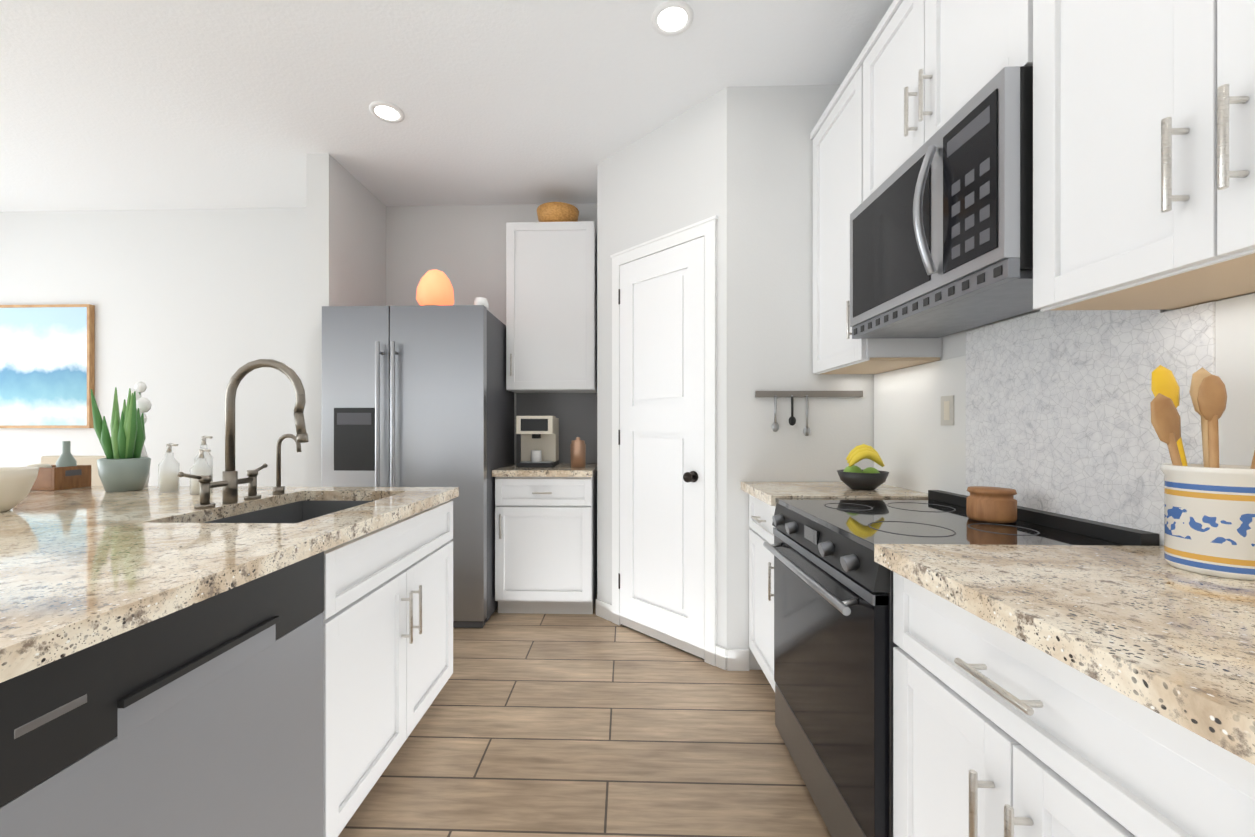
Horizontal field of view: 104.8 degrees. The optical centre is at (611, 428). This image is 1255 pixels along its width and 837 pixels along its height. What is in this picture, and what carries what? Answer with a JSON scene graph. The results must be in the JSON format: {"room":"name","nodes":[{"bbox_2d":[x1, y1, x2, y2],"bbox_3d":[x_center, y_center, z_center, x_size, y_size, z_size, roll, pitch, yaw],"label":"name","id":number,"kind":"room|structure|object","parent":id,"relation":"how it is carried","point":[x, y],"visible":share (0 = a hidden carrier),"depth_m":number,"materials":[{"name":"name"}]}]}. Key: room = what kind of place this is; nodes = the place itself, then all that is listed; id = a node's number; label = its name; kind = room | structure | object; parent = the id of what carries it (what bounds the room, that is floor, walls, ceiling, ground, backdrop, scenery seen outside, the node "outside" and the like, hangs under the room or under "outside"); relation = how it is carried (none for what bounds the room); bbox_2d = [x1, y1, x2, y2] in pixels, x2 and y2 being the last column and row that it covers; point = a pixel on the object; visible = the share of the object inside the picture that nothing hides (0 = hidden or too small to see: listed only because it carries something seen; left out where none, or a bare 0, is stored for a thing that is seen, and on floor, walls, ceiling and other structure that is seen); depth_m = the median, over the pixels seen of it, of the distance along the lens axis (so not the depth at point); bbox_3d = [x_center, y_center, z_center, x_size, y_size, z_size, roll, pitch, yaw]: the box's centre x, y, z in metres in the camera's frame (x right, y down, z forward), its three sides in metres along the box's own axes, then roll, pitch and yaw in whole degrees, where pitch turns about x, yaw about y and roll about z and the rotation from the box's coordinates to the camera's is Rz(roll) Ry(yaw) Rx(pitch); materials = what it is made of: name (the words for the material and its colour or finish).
{"room":"kitchen","nodes":[
{"label":"kitchen","id":0,"kind":"room"},
{"bbox_2d":[300,153,387,486],"bbox_3d":[-1.778,-0.245,3.282,0.140,2.850,0.690,0,0,2],"label":"wall","id":1,"kind":"structure","parent":0,"point":[344,226],"depth_m":3.02,"materials":[{"name":"white paint"}]},
{"bbox_2d":[0,196,787,591],"bbox_3d":[-2.114,-0.245,3.748,7.270,2.850,0.200,0,0,2],"label":"wall","id":2,"kind":"structure","parent":0,"point":[196,310],"depth_m":3.66,"materials":[{"name":"white paint"}]},
{"bbox_2d":[0,304,94,427],"bbox_3d":[-4.467,-0.470,3.697,1.010,0.940,0.037,0,0,2],"label":"picture frame","id":3,"kind":"object","parent":2,"relation":"attached to","point":[47,366],"visible":0.93,"depth_m":3.68,"materials":[{"name":"paper"}]},
{"bbox_2d":[506,221,596,392],"bbox_3d":[-0.411,-0.830,3.410,0.605,1.140,0.364,0,0,2],"label":"upper cabinet","id":4,"kind":"object","parent":2,"relation":"attached to","point":[551,307],"visible":0.96,"depth_m":3.28,"materials":[{"name":"white wood"}]},
{"bbox_2d":[537,202,578,221],"bbox_3d":[-0.378,-1.466,3.415,0.300,0.130,0.300,0,0,2],"label":"basket","id":5,"kind":"object","parent":4,"relation":"on","point":[556,212],"visible":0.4,"depth_m":3.31,"materials":[{"name":"brown wicker"}]},
{"bbox_2d":[596,599,748,670],"bbox_3d":[-2.213,1.130,0.474,6.870,0.100,6.350,0,0,2],"label":"baseboard","id":6,"kind":"structure","parent":2,"relation":"attached to","point":[733,659],"depth_m":2.35,"materials":[{"name":"white wood"}]},
{"bbox_2d":[0,0,893,211],"bbox_3d":[-2.213,-1.730,0.474,7.270,0.120,6.750,0,0,2],"label":"ceiling","id":7,"kind":"structure","parent":0,"point":[156,104],"depth_m":2.36,"materials":[{"name":"white paint"}]},
{"bbox_2d":[369,101,403,122],"bbox_3d":[-1.185,-1.666,2.549,0.170,0.008,0.170,0,0,2],"label":"recessed light","id":8,"kind":"object","parent":7,"relation":"in","point":[386,112],"visible":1,"depth_m":2.54,"materials":[{"name":"white plastic"}]},
{"bbox_2d":[651,0,692,35],"bbox_3d":[0.248,-1.666,1.965,0.170,0.008,0.170,0,0,2],"label":"recessed light","id":9,"kind":"object","parent":7,"relation":"in","point":[672,18],"visible":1,"depth_m":1.96,"materials":[{"name":"white plastic"}]},
{"bbox_2d":[338,592,831,836],"bbox_3d":[-2.213,1.240,0.474,7.270,0.120,6.750,0,0,2],"label":"floor","id":10,"kind":"structure","parent":0,"point":[562,725],"depth_m":1.77,"materials":[{"name":"brown wood"}]},
{"bbox_2d":[41,456,105,485],"bbox_3d":[-3.035,0.670,2.580,0.460,1.020,0.470,0,0,2],"label":"dining chair","id":11,"kind":"object","parent":10,"relation":"on","point":[86,460],"visible":0.12,"depth_m":2.74,"materials":[{"name":"beige fabric"}]},
{"bbox_2d":[0,494,458,836],"bbox_3d":[-1.345,0.740,0.598,1.298,0.880,3.049,0,0,2],"label":"kitchen island","id":12,"kind":"object","parent":10,"relation":"on","point":[177,664],"depth_m":0.97,"materials":[{"name":"white wood"}]},
{"bbox_2d":[0,486,323,549],"bbox_3d":[-1.964,0.280,0.619,1.280,0.040,3.094,0,0,2],"label":"island countertop","id":13,"kind":"structure","parent":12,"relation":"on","point":[43,514],"depth_m":1.56,"materials":[{"name":"beige stone"}]},
{"bbox_2d":[0,467,38,511],"bbox_3d":[-1.937,0.194,1.491,0.220,0.130,0.220,0,0,2],"label":"bowl","id":14,"kind":"object","parent":13,"relation":"on","point":[16,484],"visible":1,"depth_m":1.50,"materials":[{"name":"beige ceramic"}]},
{"bbox_2d":[26,441,90,490],"bbox_3d":[-2.400,0.158,2.076,0.182,0.203,0.140,0,0,2],"label":"wooden tray","id":15,"kind":"object","parent":13,"relation":"on","point":[66,471],"visible":0.77,"depth_m":2.06,"materials":[{"name":"brown wood"}]},
{"bbox_2d":[90,382,151,491],"bbox_3d":[-2.038,0.026,2.050,0.201,0.465,0.231,0,0,2],"label":"potted plant","id":16,"kind":"object","parent":13,"relation":"on","point":[123,465],"visible":1,"depth_m":1.97,"materials":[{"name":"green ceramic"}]},
{"bbox_2d":[158,443,179,492],"bbox_3d":[-1.802,0.160,1.968,0.064,0.198,0.063,0,0,-31],"label":"soap bottle","id":17,"kind":"object","parent":13,"relation":"on","point":[169,481],"depth_m":1.95,"materials":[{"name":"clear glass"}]},
{"bbox_2d":[190,446,212,494],"bbox_3d":[-1.625,0.170,1.913,0.069,0.178,0.069,0,0,-31],"label":"soap bottle","id":18,"kind":"object","parent":13,"relation":"on","point":[201,469],"depth_m":1.91,"materials":[{"name":"clear glass"}]},
{"bbox_2d":[200,436,212,445],"bbox_3d":[-1.701,0.145,2.015,0.060,0.228,0.060,0,0,-37],"label":"soap pump","id":19,"kind":"object","parent":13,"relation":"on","point":[203,438],"depth_m":2.01,"materials":[{"name":"white plastic"}]},
{"bbox_2d":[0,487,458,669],"bbox_3d":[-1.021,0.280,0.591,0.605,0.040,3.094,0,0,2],"label":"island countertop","id":20,"kind":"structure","parent":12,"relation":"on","point":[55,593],"depth_m":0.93,"materials":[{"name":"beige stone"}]},
{"bbox_2d":[177,359,308,508],"bbox_3d":[-1.196,0.010,1.697,0.300,0.499,0.424,0,0,2],"label":"faucet","id":21,"kind":"object","parent":20,"relation":"on","point":[229,482],"visible":1,"depth_m":1.66,"materials":[{"name":"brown metal"}]},
{"bbox_2d":[322,305,513,627],"bbox_3d":[-1.218,0.230,3.192,0.965,1.900,0.838,0,0,2],"label":"fridge","id":22,"kind":"object","parent":10,"relation":"on","point":[418,396],"visible":0.69,"depth_m":2.83,"materials":[{"name":"grey metal"}]},
{"bbox_2d":[416,269,453,304],"bbox_3d":[-1.097,-0.858,3.026,0.223,0.274,0.227,0,0,2],"label":"salt lamp","id":23,"kind":"object","parent":22,"relation":"on","point":[434,287],"visible":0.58,"depth_m":2.95,"materials":[{"name":"orange stone"}]},
{"bbox_2d":[474,297,488,309],"bbox_3d":[-0.811,-0.766,3.008,0.090,0.090,0.090,0,0,2],"label":"jar","id":24,"kind":"object","parent":22,"relation":"on","point":[481,301],"visible":0.52,"depth_m":2.97,"materials":[{"name":"white ceramic"}]},
{"bbox_2d":[492,393,596,613],"bbox_3d":[-0.418,0.460,3.271,0.620,1.440,0.644,0,0,2],"label":"base cabinet","id":25,"kind":"object","parent":10,"relation":"on","point":[545,540],"visible":1,"depth_m":3.00,"materials":[{"name":"white wood"}]},
{"bbox_2d":[516,416,558,467],"bbox_3d":[-0.501,0.089,3.317,0.240,0.340,0.303,0,0,2],"label":"coffee maker","id":26,"kind":"object","parent":25,"relation":"on","point":[539,441],"visible":1,"depth_m":3.22,"materials":[{"name":"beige plastic"}]},
{"bbox_2d":[570,437,585,466],"bbox_3d":[-0.224,0.159,3.240,0.104,0.200,0.104,0,0,2],"label":"canister","id":27,"kind":"object","parent":25,"relation":"on","point":[578,451],"visible":1,"depth_m":3.20,"materials":[{"name":"orange metal"}]},
{"bbox_2d":[748,493,775,691],"bbox_3d":[0.965,0.740,2.098,0.605,0.880,0.493,0,0,2],"label":"base cabinet","id":28,"kind":"object","parent":10,"relation":"on","point":[761,561],"depth_m":2.16,"materials":[{"name":"white wood"}]},
{"bbox_2d":[741,481,927,504],"bbox_3d":[0.945,0.280,2.098,0.645,0.040,0.493,0,0,2],"label":"countertop","id":29,"kind":"structure","parent":28,"relation":"on","point":[768,492],"depth_m":2.00,"materials":[{"name":"beige stone"}]},
{"bbox_2d":[837,444,888,489],"bbox_3d":[1.071,0.163,2.061,0.200,0.192,0.200,0,0,2],"label":"fruit bowl","id":30,"kind":"object","parent":29,"relation":"on","point":[852,476],"visible":1,"depth_m":2.02,"materials":[{"name":"grey metal"}]},
{"bbox_2d":[763,490,1158,836],"bbox_3d":[0.895,0.708,1.466,0.676,0.945,0.760,0,0,2],"label":"range","id":31,"kind":"object","parent":10,"relation":"on","point":[834,644],"visible":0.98,"depth_m":1.30,"materials":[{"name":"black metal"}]},
{"bbox_2d":[966,486,1016,522],"bbox_3d":[1.101,0.219,1.400,0.116,0.092,0.116,0,0,2],"label":"jar","id":32,"kind":"object","parent":31,"relation":"on","point":[992,504],"visible":1,"depth_m":1.36,"materials":[{"name":"brown wood"}]},
{"bbox_2d":[893,573,1204,836],"bbox_3d":[0.923,0.740,0.709,0.605,0.880,0.737,0,0,2],"label":"base cabinet","id":33,"kind":"object","parent":10,"relation":"on","point":[1073,689],"depth_m":0.74,"materials":[{"name":"white wood"}]},
{"bbox_2d":[874,544,1254,772],"bbox_3d":[0.887,0.280,0.182,0.645,0.040,1.793,0,0,2],"label":"countertop","id":34,"kind":"structure","parent":33,"relation":"on","point":[1177,645],"depth_m":0.68,"materials":[{"name":"beige stone"}]},
{"bbox_2d":[1150,365,1254,580],"bbox_3d":[1.097,0.067,0.872,0.173,0.384,0.157,0,0,2],"label":"utensil crock","id":35,"kind":"object","parent":34,"relation":"on","point":[1209,515],"visible":1,"depth_m":0.85,"materials":[{"name":"ceramic"}]},
{"bbox_2d":[1205,745,1254,836],"bbox_3d":[0.898,0.741,-0.125,0.605,0.880,1.179,0,0,2],"label":"base cabinet","id":36,"kind":"object","parent":10,"relation":"on","point":[1229,784],"depth_m":0.49,"materials":[{"name":"white wood"}]},
{"bbox_2d":[592,160,619,603],"bbox_3d":[-0.021,-0.245,3.314,0.120,2.850,0.520,0,0,2],"label":"wall","id":37,"kind":"structure","parent":0,"point":[606,212],"depth_m":3.00,"materials":[{"name":"white paint"}]},
{"bbox_2d":[610,215,717,665],"bbox_3d":[0.262,0.065,2.666,0.553,2.230,0.553,0,0,2],"label":"door","id":38,"kind":"structure","parent":37,"relation":"attached to","point":[664,438],"depth_m":2.62,"materials":[{"name":"white wood"}]},
{"bbox_2d":[788,160,1252,545],"bbox_3d":[1.320,-0.245,0.368,0.200,2.850,6.330,0,0,2],"label":"wall","id":39,"kind":"structure","parent":0,"point":[837,425],"depth_m":2.35,"materials":[{"name":"white paint"}]},
{"bbox_2d":[755,391,862,435],"bbox_3d":[0.954,-0.071,2.329,0.510,0.218,0.036,0,0,2],"label":"utensil rail","id":40,"kind":"object","parent":39,"relation":"attached to","point":[792,418],"visible":1,"depth_m":2.32,"materials":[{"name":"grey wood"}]},
{"bbox_2d":[810,58,941,374],"bbox_3d":[1.117,-0.851,2.061,0.301,1.158,0.557,0,0,2],"label":"upper cabinet","id":41,"kind":"object","parent":39,"relation":"attached to","point":[834,136],"depth_m":2.08,"materials":[{"name":"white wood"}]},
{"bbox_2d":[858,0,997,205],"bbox_3d":[1.098,-1.131,1.460,0.301,0.598,0.764,0,0,2],"label":"upper cabinet","id":42,"kind":"object","parent":39,"relation":"attached to","point":[924,60],"depth_m":1.50,"materials":[{"name":"white wood"}]},
{"bbox_2d":[850,66,1036,338],"bbox_3d":[1.037,-0.578,1.462,0.403,0.476,0.754,0,0,2],"label":"microwave","id":43,"kind":"object","parent":42,"relation":"attached to","point":[941,231],"visible":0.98,"depth_m":1.28,"materials":[{"name":"silver metal"}]},
{"bbox_2d":[941,395,953,425],"bbox_3d":[1.249,-0.065,1.795,0.006,0.110,0.070,0,0,2],"label":"electrical outlet plate","id":44,"kind":"object","parent":39,"relation":"attached to","point":[947,410],"visible":1,"depth_m":1.79,"materials":[{"name":"grey plastic"}]},
{"bbox_2d":[998,0,1254,311],"bbox_3d":[1.077,-0.851,0.736,0.301,1.158,0.801,0,0,2],"label":"upper cabinet","id":45,"kind":"object","parent":39,"relation":"attached to","point":[1143,154],"depth_m":0.87,"materials":[{"name":"white wood"}]}
]}

